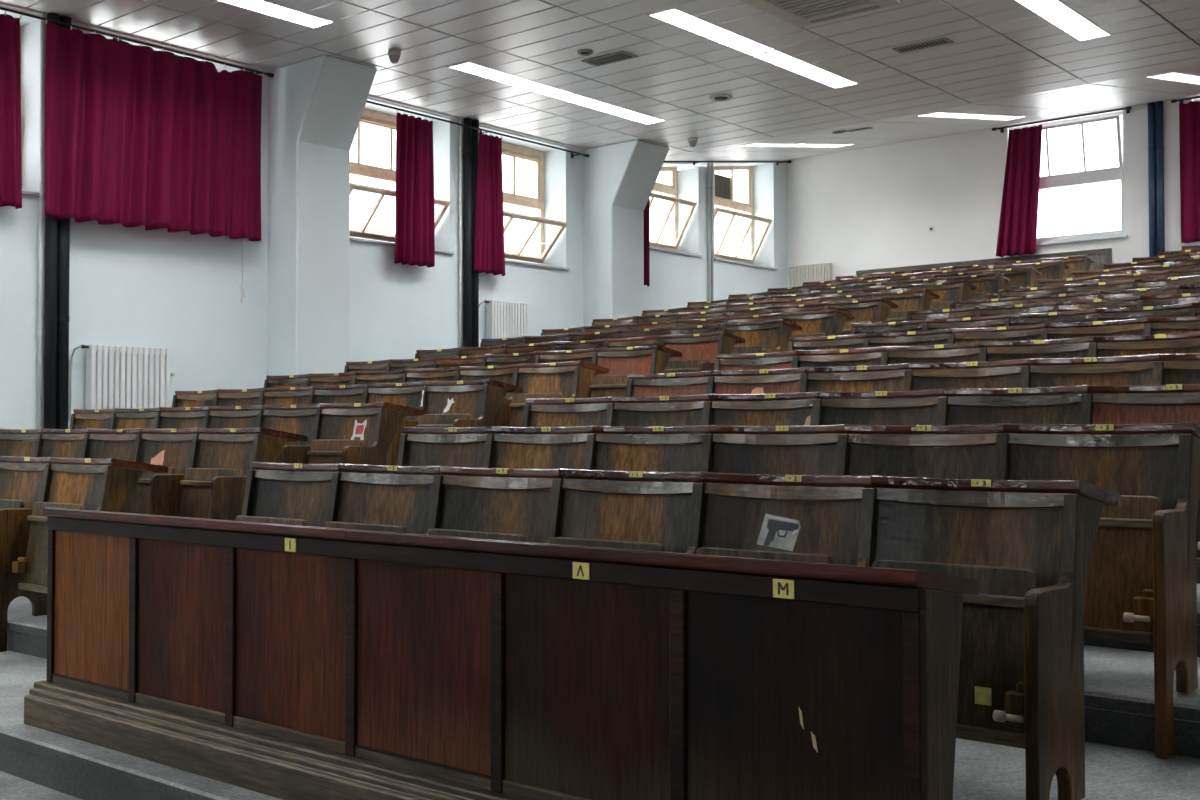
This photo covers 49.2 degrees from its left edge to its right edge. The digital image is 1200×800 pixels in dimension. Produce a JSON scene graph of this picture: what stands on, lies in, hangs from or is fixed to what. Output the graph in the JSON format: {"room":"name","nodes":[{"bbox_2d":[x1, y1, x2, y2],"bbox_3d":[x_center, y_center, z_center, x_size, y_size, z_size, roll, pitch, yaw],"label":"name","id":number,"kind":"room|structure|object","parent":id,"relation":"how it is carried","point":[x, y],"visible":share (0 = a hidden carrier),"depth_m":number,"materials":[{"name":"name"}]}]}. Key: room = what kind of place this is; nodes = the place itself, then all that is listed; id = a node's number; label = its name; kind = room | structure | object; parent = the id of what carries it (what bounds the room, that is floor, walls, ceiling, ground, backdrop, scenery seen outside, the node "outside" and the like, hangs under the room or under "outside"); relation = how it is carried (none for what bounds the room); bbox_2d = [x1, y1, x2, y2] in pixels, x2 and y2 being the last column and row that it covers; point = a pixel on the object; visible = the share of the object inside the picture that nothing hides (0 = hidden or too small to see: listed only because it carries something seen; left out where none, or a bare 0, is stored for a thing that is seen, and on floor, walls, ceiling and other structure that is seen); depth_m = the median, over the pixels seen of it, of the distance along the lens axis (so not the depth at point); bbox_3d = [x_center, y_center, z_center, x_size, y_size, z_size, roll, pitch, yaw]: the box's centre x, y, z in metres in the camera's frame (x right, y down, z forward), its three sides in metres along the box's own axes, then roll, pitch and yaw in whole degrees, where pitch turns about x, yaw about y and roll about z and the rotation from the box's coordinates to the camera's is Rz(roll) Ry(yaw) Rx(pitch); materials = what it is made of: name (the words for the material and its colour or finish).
{"room":"lecture hall","nodes":[
{"label":"lecture hall","id":0,"kind":"room"},
{"bbox_2d":[0,6,786,440],"bbox_3d":[-5.191,-1.114,9.721,0.420,5.600,24.750,-1,-2,40],"label":"wall","id":1,"kind":"structure","parent":0,"point":[180,292],"depth_m":11.88,"materials":[{"name":"white paint"}]},
{"bbox_2d":[20,27,44,196],"bbox_3d":[-5.007,-2.320,9.928,0.435,1.420,1.480,-1,-2,40],"label":"window","id":2,"kind":"structure","parent":1,"relation":"in","point":[24,192],"depth_m":10.28,"materials":[{"name":"beige paint"}]},
{"bbox_2d":[37,12,44,428],"bbox_3d":[-4.392,-1.110,10.298,0.035,3.884,0.035,-1,-2,40],"label":"pipe","id":3,"kind":"object","parent":1,"relation":"attached to","point":[42,22],"visible":0.89,"depth_m":10.29,"materials":[{"name":"metal"}]},
{"bbox_2d":[43,13,59,428],"bbox_3d":[-4.325,-1.109,10.339,0.098,3.884,0.098,-1,-2,40],"label":"drainpipe","id":4,"kind":"object","parent":1,"relation":"attached to","point":[51,225],"visible":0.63,"depth_m":10.29,"materials":[{"name":"metal"}]},
{"bbox_2d":[56,16,71,428],"bbox_3d":[-4.260,-1.108,10.415,0.098,3.884,0.098,-1,-2,40],"label":"drainpipe","id":5,"kind":"object","parent":1,"relation":"attached to","point":[63,261],"visible":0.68,"depth_m":10.37,"materials":[{"name":"metal"}]},
{"bbox_2d":[69,344,169,420],"bbox_3d":[-3.907,-0.132,10.789,0.133,0.615,0.896,-1,-2,40],"label":"radiator","id":6,"kind":"object","parent":1,"relation":"attached to","point":[116,376],"visible":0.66,"depth_m":10.74,"materials":[{"name":"white metal"}]},
{"bbox_2d":[0,7,273,77],"bbox_3d":[-4.181,-2.967,10.515,0.156,0.060,3.650,-1,-2,40],"label":"curtain rod","id":7,"kind":"object","parent":1,"relation":"attached to","point":[268,74],"visible":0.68,"depth_m":10.82,"materials":[{"name":"metal"}]},
{"bbox_2d":[0,11,21,208],"bbox_3d":[-4.792,-2.223,9.679,0.088,1.500,1.113,-1,-2,40],"label":"curtain","id":8,"kind":"object","parent":7,"relation":"hanging from","point":[10,83],"visible":1,"depth_m":10.01,"materials":[{"name":"fabric"}]},
{"bbox_2d":[45,20,263,240],"bbox_3d":[-3.668,-2.172,10.970,0.153,1.543,2.026,-1,-2,40],"label":"curtain","id":9,"kind":"object","parent":7,"relation":"hanging from","point":[135,135],"visible":1,"depth_m":10.84,"materials":[{"name":"fabric"}]},
{"bbox_2d":[267,54,376,375],"bbox_3d":[-2.526,-1.205,11.925,0.824,3.622,0.600,-1,-2,40],"label":"column","id":10,"kind":"structure","parent":1,"relation":"attached to","point":[317,104],"depth_m":11.84,"materials":[{"name":"grey paint"}]},
{"bbox_2d":[349,109,453,253],"bbox_3d":[-2.151,-2.243,13.294,0.470,1.420,1.470,-1,-2,40],"label":"window","id":11,"kind":"structure","parent":1,"relation":"in","point":[369,117],"depth_m":13.33,"materials":[{"name":"beige paint"}]},
{"bbox_2d":[459,118,461,346],"bbox_3d":[-1.468,-1.454,13.782,0.031,3.037,0.031,-1,-2,40],"label":"pipe","id":12,"kind":"object","parent":1,"relation":"attached to","point":[460,119],"visible":0.88,"depth_m":13.78,"materials":[{"name":"metal"}]},
{"bbox_2d":[463,118,471,346],"bbox_3d":[-1.396,-1.453,13.830,0.098,3.037,0.098,-1,-2,40],"label":"drainpipe","id":13,"kind":"object","parent":1,"relation":"attached to","point":[467,132],"visible":0.88,"depth_m":13.80,"materials":[{"name":"metal"}]},
{"bbox_2d":[472,120,478,346],"bbox_3d":[-1.331,-1.451,13.906,0.098,3.037,0.098,-1,-2,40],"label":"drainpipe","id":14,"kind":"object","parent":1,"relation":"attached to","point":[475,123],"visible":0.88,"depth_m":13.88,"materials":[{"name":"metal"}]},
{"bbox_2d":[366,101,589,157],"bbox_3d":[-1.364,-2.865,13.861,0.156,0.060,3.680,-1,-2,40],"label":"curtain rod","id":15,"kind":"object","parent":1,"relation":"attached to","point":[370,102],"visible":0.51,"depth_m":13.89,"materials":[{"name":"metal"}]},
{"bbox_2d":[395,110,434,267],"bbox_3d":[-1.870,-2.108,13.153,0.111,1.520,0.533,-1,-2,40],"label":"curtain","id":16,"kind":"object","parent":15,"relation":"hanging from","point":[415,215],"visible":1,"depth_m":13.16,"materials":[{"name":"fabric"}]},
{"bbox_2d":[474,130,504,275],"bbox_3d":[-1.157,-2.092,13.989,0.085,1.515,0.467,-1,-2,40],"label":"curtain","id":17,"kind":"object","parent":15,"relation":"hanging from","point":[489,251],"visible":1,"depth_m":13.99,"materials":[{"name":"fabric"}]},
{"bbox_2d":[479,300,527,338],"bbox_3d":[-1.033,-0.759,14.222,0.133,0.605,0.756,-1,-2,40],"label":"radiator","id":18,"kind":"object","parent":1,"relation":"attached to","point":[504,319],"visible":0.59,"depth_m":14.14,"materials":[{"name":"white metal"}]},
{"bbox_2d":[502,142,569,270],"bbox_3d":[-0.970,-2.211,14.697,0.470,1.420,1.460,-1,-2,40],"label":"window","id":19,"kind":"structure","parent":1,"relation":"in","point":[514,151],"depth_m":15.05,"materials":[{"name":"beige paint"}]},
{"bbox_2d":[584,140,668,325],"bbox_3d":[0.310,-1.560,15.305,0.824,2.758,0.600,-1,-2,40],"label":"pillar","id":20,"kind":"structure","parent":1,"relation":"attached to","point":[620,179],"depth_m":15.21,"materials":[{"name":"grey paint"}]},
{"bbox_2d":[650,167,701,257],"bbox_3d":[0.687,-2.484,16.701,0.435,1.229,1.490,-1,-2,40],"label":"window","id":21,"kind":"structure","parent":1,"relation":"in","point":[669,190],"depth_m":17.11,"materials":[{"name":"beige paint"}]},
{"bbox_2d":[707,163,709,300],"bbox_3d":[1.427,-1.871,17.235,0.040,2.554,0.040,-1,-2,40],"label":"pipe","id":22,"kind":"object","parent":1,"relation":"attached to","point":[708,164],"visible":0.85,"depth_m":17.23,"materials":[{"name":"metal"}]},
{"bbox_2d":[710,163,713,300],"bbox_3d":[1.479,-1.876,17.296,0.040,2.567,0.040,-1,-2,40],"label":"pipe","id":23,"kind":"object","parent":1,"relation":"attached to","point":[711,164],"visible":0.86,"depth_m":17.29,"materials":[{"name":"metal"}]},
{"bbox_2d":[690,166,776,269],"bbox_3d":[1.842,-2.599,18.085,0.445,1.523,1.510,-1,-2,40],"label":"window","id":24,"kind":"structure","parent":1,"relation":"in","point":[723,186],"depth_m":18.30,"materials":[{"name":"beige paint"}]},
{"bbox_3d":[-3.826,-2.287,11.331,0.435,1.420,1.470,-1,-2,40],"label":"window","id":25,"kind":"structure","parent":1,"relation":"in","visible":0},
{"bbox_2d":[239,238,244,302],"bbox_3d":[-3.183,-1.214,11.701,0.030,0.701,0.059,-1,-2,40],"label":"pull cord","id":26,"kind":"object","parent":25,"relation":"hanging from","point":[242,290],"visible":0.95,"depth_m":11.69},
{"bbox_2d":[0,0,1199,160],"bbox_3d":[-0.252,-3.567,5.634,13.320,0.823,24.770,-1,-2,40],"label":"ceiling","id":27,"kind":"structure","parent":0,"point":[1003,58],"depth_m":11.69,"materials":[{"name":"tile"}]},
{"bbox_2d":[216,0,334,28],"bbox_3d":[-2.712,-3.092,10.116,0.270,0.063,1.465,-1,-2,40],"label":"ceiling light","id":28,"kind":"object","parent":27,"relation":"attached to","point":[260,6],"visible":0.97,"depth_m":10.38,"materials":[{"name":"plastic"}]},
{"bbox_2d":[388,50,400,63],"bbox_3d":[-1.792,-2.983,11.433,0.116,0.099,0.116,-1,-2,40],"label":"smoke detector","id":29,"kind":"object","parent":27,"relation":"attached to","point":[394,55],"visible":1,"depth_m":11.40,"materials":[{"name":"beige plastic"}]},
{"bbox_2d":[448,60,575,97],"bbox_3d":[-0.807,-3.040,12.380,0.270,0.063,1.465,-1,-2,40],"label":"ceiling light","id":30,"kind":"object","parent":27,"relation":"attached to","point":[466,66],"visible":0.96,"depth_m":12.36,"materials":[{"name":"plastic"}]},
{"bbox_2d":[577,49,592,55],"bbox_3d":[-0.130,-3.024,11.421,0.140,0.022,0.140,-1,-2,40],"label":"ceiling speaker","id":31,"kind":"object","parent":27,"relation":"attached to","point":[584,52],"visible":1,"depth_m":11.39},
{"bbox_2d":[581,51,637,66],"bbox_3d":[0.086,-3.024,11.631,0.480,0.010,0.220,-1,-2,40],"label":"ceiling vent","id":32,"kind":"object","parent":27,"relation":"in","point":[619,56],"visible":1,"depth_m":11.62,"materials":[{"name":"metal"}]},
{"bbox_2d":[557,94,665,124],"bbox_3d":[0.143,-3.014,13.508,0.270,0.063,1.465,-1,-2,40],"label":"ceiling light","id":33,"kind":"object","parent":27,"relation":"attached to","point":[578,99],"visible":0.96,"depth_m":13.50,"materials":[{"name":"plastic"}]},
{"bbox_2d":[688,137,697,146],"bbox_3d":[1.048,-2.905,14.806,0.116,0.099,0.116,-1,-2,40],"label":"smoke detector","id":34,"kind":"object","parent":27,"relation":"attached to","point":[692,141],"visible":1,"depth_m":14.77,"materials":[{"name":"beige plastic"}]},
{"bbox_2d":[648,6,775,54],"bbox_3d":[0.953,-3.079,10.900,0.270,0.063,1.465,-1,-2,40],"label":"ceiling light","id":35,"kind":"object","parent":27,"relation":"attached to","point":[671,15],"visible":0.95,"depth_m":10.87,"materials":[{"name":"plastic"}]},
{"bbox_2d":[709,94,732,101],"bbox_3d":[1.198,-2.988,12.983,0.230,0.022,0.230,-1,-2,40],"label":"ceiling speaker","id":36,"kind":"object","parent":27,"relation":"attached to","point":[717,97],"visible":1,"depth_m":12.94,"materials":[{"name":"beige plastic"}]},
{"bbox_2d":[714,97,727,99],"bbox_3d":[1.198,-2.983,12.982,0.141,0.005,0.141,1,-2,-27],"label":"grille","id":37,"kind":"object","parent":36,"relation":"attached to","point":[715,98],"depth_m":12.98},
{"bbox_2d":[664,160,791,165],"bbox_3d":[1.468,-3.123,17.235,0.156,0.617,3.706,-1,-2,40],"label":"curtain rod","id":38,"kind":"object","parent":27,"relation":"attached to","point":[788,161],"visible":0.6,"depth_m":17.55,"materials":[{"name":"metal"}]},
{"bbox_2d":[644,197,649,286],"bbox_3d":[0.528,-2.132,16.005,0.081,1.487,0.283,-1,-2,40],"label":"curtain","id":39,"kind":"object","parent":38,"relation":"hanging from","point":[647,208],"visible":0.31,"depth_m":16.03,"materials":[{"name":"fabric"}]},
{"bbox_2d":[736,143,807,146],"bbox_3d":[2.079,-3.104,15.813,0.270,0.252,1.180,-1,-2,40],"label":"ceiling light","id":40,"kind":"object","parent":27,"relation":"attached to","point":[752,144],"visible":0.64,"depth_m":15.83,"materials":[{"name":"plastic"}]},
{"bbox_2d":[751,49,858,88],"bbox_3d":[1.903,-3.053,12.028,0.270,0.063,1.465,-1,-2,40],"label":"ceiling light","id":41,"kind":"object","parent":27,"relation":"attached to","point":[776,57],"visible":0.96,"depth_m":12.01,"materials":[{"name":"plastic"}]},
{"bbox_2d":[739,0,900,26],"bbox_3d":[1.659,-3.040,9.935,0.910,0.060,0.910,-1,-2,40],"label":"air conditioner","id":42,"kind":"object","parent":27,"relation":"attached to","point":[800,13],"visible":1,"depth_m":10.11,"materials":[{"name":"beige plastic"}]},
{"bbox_2d":[768,0,869,16],"bbox_3d":[1.659,-3.030,9.935,0.600,0.016,0.487,-1,-2,40],"label":"vent grille","id":43,"kind":"object","parent":42,"relation":"attached to","point":[795,8],"depth_m":10.06,"materials":[{"name":"beige plastic"}]},
{"bbox_2d":[791,143,853,146],"bbox_3d":[2.840,-3.275,16.722,0.270,0.251,1.175,-1,-2,40],"label":"ceiling light","id":44,"kind":"object","parent":27,"relation":"attached to","point":[808,144],"visible":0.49,"depth_m":16.78,"materials":[{"name":"plastic"}]},
{"bbox_2d":[832,130,845,133],"bbox_3d":[2.711,-3.037,14.876,0.149,0.044,0.149,1,-2,-43],"label":"ceiling speaker","id":45,"kind":"object","parent":27,"relation":"attached to","point":[841,131],"visible":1,"depth_m":14.82},
{"bbox_2d":[846,127,871,131],"bbox_3d":[2.937,-3.066,14.882,0.280,0.031,0.139,-1,-2,40],"label":"ceiling vent","id":46,"kind":"object","parent":27,"relation":"in","point":[866,127],"visible":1,"depth_m":14.85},
{"bbox_2d":[892,37,953,52],"bbox_3d":[2.767,-3.037,11.245,0.500,0.010,0.160,-1,-2,40],"label":"ceiling vent","id":47,"kind":"object","parent":27,"relation":"in","point":[942,41],"visible":1,"depth_m":11.23,"materials":[{"name":"metal"}]},
{"bbox_2d":[917,112,985,117],"bbox_3d":[3.839,-3.142,14.332,0.270,0.252,1.180,-1,-2,40],"label":"ceiling light","id":48,"kind":"object","parent":27,"relation":"attached to","point":[936,114],"visible":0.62,"depth_m":14.35,"materials":[{"name":"plastic"}]},
{"bbox_2d":[967,114,1026,119],"bbox_3d":[4.600,-3.313,15.241,0.270,0.251,1.175,-1,-2,40],"label":"ceiling light","id":49,"kind":"object","parent":27,"relation":"attached to","point":[987,116],"visible":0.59,"depth_m":15.29,"materials":[{"name":"plastic"}]},
{"bbox_2d":[1014,0,1111,41],"bbox_3d":[3.712,-3.092,10.506,0.270,0.063,1.465,-1,-2,40],"label":"ceiling light","id":50,"kind":"object","parent":27,"relation":"attached to","point":[1058,13],"visible":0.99,"depth_m":10.55,"materials":[{"name":"plastic"}]},
{"bbox_2d":[1147,72,1199,81],"bbox_3d":[5.649,-3.181,12.810,0.270,0.252,1.180,-1,-2,40],"label":"ceiling light","id":51,"kind":"object","parent":27,"relation":"attached to","point":[1173,76],"visible":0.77,"depth_m":12.80,"materials":[{"name":"plastic"}]},
{"bbox_2d":[1184,79,1199,84],"bbox_3d":[6.410,-3.353,13.719,0.270,0.251,1.175,-1,-2,40],"label":"ceiling light","id":52,"kind":"object","parent":27,"relation":"attached to","point":[1193,81],"visible":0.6,"depth_m":13.50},
{"bbox_2d":[0,567,1199,799],"bbox_3d":[-0.284,0.208,5.561,13.400,2.743,24.750,-1,-2,40],"label":"floor","id":53,"kind":"structure","parent":0,"point":[1121,763],"depth_m":3.78,"materials":[{"name":"stone"}]},
{"bbox_2d":[0,456,167,651],"bbox_3d":[-3.430,0.730,6.902,3.298,0.885,0.546,-1,-2,40],"label":"bench","id":54,"kind":"object","parent":53,"relation":"on","point":[69,483],"visible":0.74,"depth_m":6.03,"materials":[{"name":"brown wood"}]},
{"bbox_2d":[0,427,307,520],"bbox_3d":[-2.921,0.605,7.510,3.298,0.885,0.546,-1,-2,40],"label":"bench","id":55,"kind":"object","parent":53,"relation":"on","point":[206,477],"visible":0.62,"depth_m":6.76,"materials":[{"name":"brown wood"}]},
{"bbox_2d":[69,402,423,481],"bbox_3d":[-2.414,0.479,8.117,3.298,0.885,0.546,-1,-2,40],"label":"bench","id":56,"kind":"object","parent":53,"relation":"on","point":[356,433],"visible":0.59,"depth_m":7.40,"materials":[{"name":"brown wood"}]},
{"bbox_2d":[355,425,363,434],"bbox_3d":[-1.319,0.163,7.200,0.068,0.054,0.009,-1,-2,42],"label":"print","id":57,"kind":"object","parent":56,"relation":"attached to","point":[359,429],"depth_m":7.20},
{"bbox_2d":[172,379,522,465],"bbox_3d":[-1.902,0.346,8.729,3.298,0.885,0.546,-1,-2,40],"label":"bench","id":58,"kind":"object","parent":53,"relation":"on","point":[474,403],"visible":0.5,"depth_m":8.07,"materials":[{"name":"brown wood"}]},
{"bbox_2d":[264,361,608,426],"bbox_3d":[-1.380,0.221,9.353,3.298,0.885,0.546,-1,-2,40],"label":"bench","id":59,"kind":"object","parent":53,"relation":"on","point":[562,380],"visible":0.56,"depth_m":8.63,"materials":[{"name":"brown wood"}]},
{"bbox_2d":[24,507,978,799],"bbox_3d":[-0.609,0.719,3.586,3.322,0.744,0.330,-1,-2,40],"label":"desk","id":60,"kind":"object","parent":53,"relation":"on","point":[281,661],"visible":1,"depth_m":3.18,"materials":[{"name":"brown wood"}]},
{"bbox_2d":[344,344,681,397],"bbox_3d":[-0.865,0.093,9.968,3.298,0.885,0.546,-1,-2,40],"label":"bench","id":61,"kind":"object","parent":53,"relation":"on","point":[620,362],"visible":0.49,"depth_m":9.24,"materials":[{"name":"brown wood"}]},
{"bbox_2d":[415,331,744,372],"bbox_3d":[-0.358,-0.030,10.573,3.298,0.885,0.546,-1,-2,40],"label":"bench","id":62,"kind":"object","parent":53,"relation":"on","point":[699,351],"visible":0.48,"depth_m":9.85,"materials":[{"name":"brown wood"}]},
{"bbox_2d":[480,319,802,353],"bbox_3d":[0.163,-0.156,11.196,3.298,0.885,0.546,-1,-2,40],"label":"bench","id":63,"kind":"object","parent":53,"relation":"on","point":[771,336],"visible":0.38,"depth_m":10.48,"materials":[{"name":"brown wood"}]},
{"bbox_2d":[235,462,1120,799],"bbox_3d":[-0.120,0.658,4.117,3.266,0.885,0.546,-1,-2,40],"label":"bench","id":64,"kind":"object","parent":53,"relation":"on","point":[1021,674],"visible":0.59,"depth_m":3.41,"materials":[{"name":"brown wood"}]},
{"bbox_2d":[757,514,800,550],"bbox_3d":[0.491,0.363,3.607,0.136,0.098,0.016,-1,-2,40],"label":"picture","id":65,"kind":"object","parent":64,"relation":"attached to","point":[775,532],"depth_m":3.61,"materials":[{"name":"grey paper"}]},
{"bbox_2d":[764,519,798,545],"bbox_3d":[0.497,0.366,3.600,0.108,0.075,0.013,-1,-2,40],"label":"print","id":66,"kind":"object","parent":64,"relation":"attached to","point":[777,532],"depth_m":3.60},
{"bbox_2d":[777,530,787,537],"bbox_3d":[0.500,0.367,3.599,0.035,0.020,0.004,-1,-2,40],"label":"print","id":67,"kind":"object","parent":64,"relation":"attached to","point":[780,533],"depth_m":3.60},
{"bbox_2d":[541,309,854,350],"bbox_3d":[0.698,-0.281,11.835,3.298,0.885,0.546,-1,-2,40],"label":"bench","id":68,"kind":"object","parent":53,"relation":"on","point":[831,322],"visible":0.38,"depth_m":11.15,"materials":[{"name":"brown wood"}]},
{"bbox_2d":[592,298,897,334],"bbox_3d":[1.194,-0.416,12.429,3.298,0.885,0.546,-1,-2,40],"label":"bench","id":69,"kind":"object","parent":53,"relation":"on","point":[877,310],"visible":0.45,"depth_m":11.93,"materials":[{"name":"brown wood"}]},
{"bbox_2d":[641,289,939,321],"bbox_3d":[1.726,-0.550,13.065,3.298,0.885,0.546,-1,-2,40],"label":"bench","id":70,"kind":"object","parent":53,"relation":"on","point":[921,299],"visible":0.23,"depth_m":12.44,"materials":[{"name":"brown wood"}]},
{"bbox_2d":[388,423,1199,758],"bbox_3d":[0.401,0.533,4.716,3.295,0.885,0.546,-1,-2,40],"label":"bench","id":71,"kind":"object","parent":53,"relation":"on","point":[1141,587],"visible":0.47,"depth_m":3.97,"materials":[{"name":"brown wood"}]},
{"bbox_2d":[687,280,976,309],"bbox_3d":[2.256,-0.686,13.698,3.298,0.885,0.546,-1,-2,40],"label":"bench","id":72,"kind":"object","parent":53,"relation":"on","point":[949,293],"visible":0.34,"depth_m":13.08,"materials":[{"name":"brown wood"}]},
{"bbox_2d":[522,384,1199,566],"bbox_3d":[0.897,0.408,5.332,3.266,0.885,0.546,-1,-2,40],"label":"bench","id":73,"kind":"object","parent":53,"relation":"on","point":[1171,403],"visible":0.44,"depth_m":5.12,"materials":[{"name":"brown wood"}]},
{"bbox_2d":[728,273,1009,299],"bbox_3d":[2.779,-0.820,14.323,3.298,0.885,0.546,-1,-2,40],"label":"bench","id":74,"kind":"object","parent":53,"relation":"on","point":[987,285],"visible":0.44,"depth_m":13.68,"materials":[{"name":"brown wood"}]},
{"bbox_2d":[767,266,1041,291],"bbox_3d":[3.319,-0.948,14.969,3.298,0.885,0.546,-1,-2,40],"label":"bench","id":75,"kind":"object","parent":53,"relation":"on","point":[1024,277],"visible":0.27,"depth_m":14.24,"materials":[{"name":"brown wood"}]},
{"bbox_2d":[625,353,1199,396],"bbox_3d":[1.409,0.275,5.944,3.266,0.885,0.546,-1,-2,40],"label":"bench","id":76,"kind":"object","parent":53,"relation":"on","point":[1176,368],"visible":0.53,"depth_m":5.88,"materials":[{"name":"brown wood"}]},
{"bbox_2d":[802,260,1069,286],"bbox_3d":[3.848,-1.081,15.600,3.298,0.885,0.546,-1,-2,40],"label":"bench","id":77,"kind":"object","parent":53,"relation":"on","point":[1051,270],"visible":0.25,"depth_m":15.02,"materials":[{"name":"brown wood"}]},
{"bbox_2d":[714,332,1199,370],"bbox_3d":[1.931,0.149,6.568,3.266,0.885,0.546,-1,-2,40],"label":"bench","id":78,"kind":"object","parent":53,"relation":"on","point":[1092,346],"visible":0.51,"depth_m":6.63,"materials":[{"name":"brown wood"}]},
{"bbox_2d":[835,254,1095,279],"bbox_3d":[4.378,-1.214,16.234,3.298,0.885,0.546,-1,-2,40],"label":"bench","id":79,"kind":"object","parent":53,"relation":"on","point":[1081,262],"visible":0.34,"depth_m":15.67,"materials":[{"name":"brown wood"}]},
{"bbox_2d":[856,248,1111,274],"bbox_3d":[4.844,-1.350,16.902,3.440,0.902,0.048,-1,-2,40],"label":"bench","id":80,"kind":"object","parent":53,"relation":"on","point":[1101,256],"visible":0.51,"depth_m":16.51,"materials":[{"name":"wood"}]},
{"bbox_2d":[788,316,1199,350],"bbox_3d":[2.446,0.021,7.183,3.266,0.885,0.546,-1,-2,40],"label":"bench","id":81,"kind":"object","parent":53,"relation":"on","point":[1188,324],"visible":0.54,"depth_m":7.35,"materials":[{"name":"brown wood"}]},
{"bbox_2d":[850,302,1199,334],"bbox_3d":[2.952,-0.101,7.789,3.266,0.885,0.546,-1,-2,40],"label":"bench","id":82,"kind":"object","parent":53,"relation":"on","point":[1186,309],"visible":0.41,"depth_m":8.05,"materials":[{"name":"brown wood"}]},
{"bbox_2d":[906,293,1199,320],"bbox_3d":[3.474,-0.228,8.412,3.266,0.885,0.546,-1,-2,40],"label":"bench","id":83,"kind":"object","parent":53,"relation":"on","point":[1143,300],"visible":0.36,"depth_m":8.75,"materials":[{"name":"brown wood"}]},
{"bbox_2d":[956,284,1199,308],"bbox_3d":[4.008,-0.352,9.051,3.266,0.885,0.546,-1,-2,40],"label":"bench","id":84,"kind":"object","parent":53,"relation":"on","point":[1194,288],"visible":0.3,"depth_m":9.49,"materials":[{"name":"brown wood"}]},
{"bbox_2d":[997,275,1199,297],"bbox_3d":[4.505,-0.488,9.644,3.266,0.885,0.546,-1,-2,40],"label":"bench","id":85,"kind":"object","parent":53,"relation":"on","point":[1186,280],"visible":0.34,"depth_m":10.19,"materials":[{"name":"brown wood"}]},
{"bbox_2d":[1037,269,1199,286],"bbox_3d":[5.037,-0.622,10.280,3.266,0.885,0.546,-1,-2,40],"label":"bench","id":86,"kind":"object","parent":53,"relation":"on","point":[1183,272],"visible":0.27,"depth_m":10.90,"materials":[{"name":"brown wood"}]},
{"bbox_2d":[1072,261,1199,277],"bbox_3d":[5.566,-0.758,10.913,3.266,0.885,0.546,-1,-2,40],"label":"bench","id":87,"kind":"object","parent":53,"relation":"on","point":[1192,265],"visible":0.17,"depth_m":11.60,"materials":[{"name":"brown wood"}]},
{"bbox_2d":[1103,257,1199,269],"bbox_3d":[6.089,-0.892,11.538,3.266,0.885,0.546,-1,-2,40],"label":"bench","id":88,"kind":"object","parent":53,"relation":"on","point":[1192,259],"visible":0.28,"depth_m":12.30,"materials":[{"name":"brown wood"}]},
{"bbox_2d":[1132,253,1199,261],"bbox_3d":[6.630,-1.020,12.184,3.266,0.885,0.546,-1,-2,40],"label":"bench","id":89,"kind":"object","parent":53,"relation":"on","point":[1187,255],"visible":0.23,"depth_m":13.04,"materials":[{"name":"brown wood"}]},
{"bbox_2d":[1158,249,1199,255],"bbox_3d":[7.158,-1.153,12.816,3.266,0.885,0.546,-1,-2,40],"label":"bench","id":90,"kind":"object","parent":53,"relation":"on","point":[1165,253],"visible":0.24,"depth_m":13.76,"materials":[{"name":"brown wood"}]},
{"bbox_2d":[1181,245,1199,249],"bbox_3d":[7.689,-1.286,13.450,3.266,0.885,0.546,-1,-2,40],"label":"bench","id":91,"kind":"object","parent":53,"relation":"on","point":[1195,246],"visible":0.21,"depth_m":14.45,"materials":[{"name":"brown wood"}]},
{"bbox_2d":[787,95,1199,286],"bbox_3d":[7.751,-1.011,14.756,12.900,5.600,0.420,-1,-2,40],"label":"wall","id":92,"kind":"structure","parent":0,"point":[875,207],"depth_m":17.38,"materials":[{"name":"white paint"}]},
{"bbox_2d":[789,263,832,286],"bbox_3d":[2.976,-1.378,18.419,0.776,1.037,0.133,-1,-2,40],"label":"radiator","id":93,"kind":"object","parent":92,"relation":"attached to","point":[824,271],"visible":0.41,"depth_m":18.35,"materials":[{"name":"white metal"}]},
{"bbox_2d":[992,106,1131,132],"bbox_3d":[5.685,-3.455,16.177,1.720,0.060,0.148,-1,-2,40],"label":"curtain rod","id":94,"kind":"object","parent":92,"relation":"attached to","point":[1129,108],"visible":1,"depth_m":16.10,"materials":[{"name":"metal"}]},
{"bbox_2d":[996,123,1042,257],"bbox_3d":[5.260,-2.620,16.443,0.601,1.630,0.105,-1,-2,40],"label":"curtain","id":95,"kind":"object","parent":94,"relation":"hanging from","point":[1017,232],"visible":1,"depth_m":16.43,"materials":[{"name":"fabric"}]},
{"bbox_2d":[1011,111,1127,245],"bbox_3d":[5.778,-2.708,16.253,1.510,1.550,0.210,-1,-2,40],"label":"window","id":96,"kind":"structure","parent":92,"relation":"in","point":[1085,177],"depth_m":16.11,"materials":[{"name":"white paint"}]},
{"bbox_2d":[1148,102,1156,256],"bbox_3d":[6.519,-2.223,15.474,0.086,2.575,0.086,-1,-2,40],"label":"drainpipe","id":97,"kind":"object","parent":92,"relation":"attached to","point":[1151,106],"visible":0.83,"depth_m":15.45,"materials":[{"name":"metal"}]},
{"bbox_2d":[1155,101,1164,255],"bbox_3d":[6.587,-2.224,15.416,0.086,2.575,0.086,-1,-2,40],"label":"drainpipe","id":98,"kind":"object","parent":92,"relation":"attached to","point":[1159,104],"visible":0.83,"depth_m":15.40,"materials":[{"name":"metal"}]},
{"bbox_2d":[1171,96,1199,102],"bbox_3d":[7.349,-3.491,14.777,1.710,0.060,0.148,-1,-2,40],"label":"curtain rod","id":99,"kind":"object","parent":92,"relation":"attached to","point":[1174,100],"visible":1,"depth_m":15.20,"materials":[{"name":"metal"}]},
{"bbox_2d":[1179,99,1199,242],"bbox_3d":[7.311,-2.649,14.721,1.536,1.660,0.113,-1,-2,40],"label":"curtain","id":100,"kind":"object","parent":99,"relation":"hanging from","point":[1189,113],"visible":1,"depth_m":15.12,"materials":[{"name":"fabric"}]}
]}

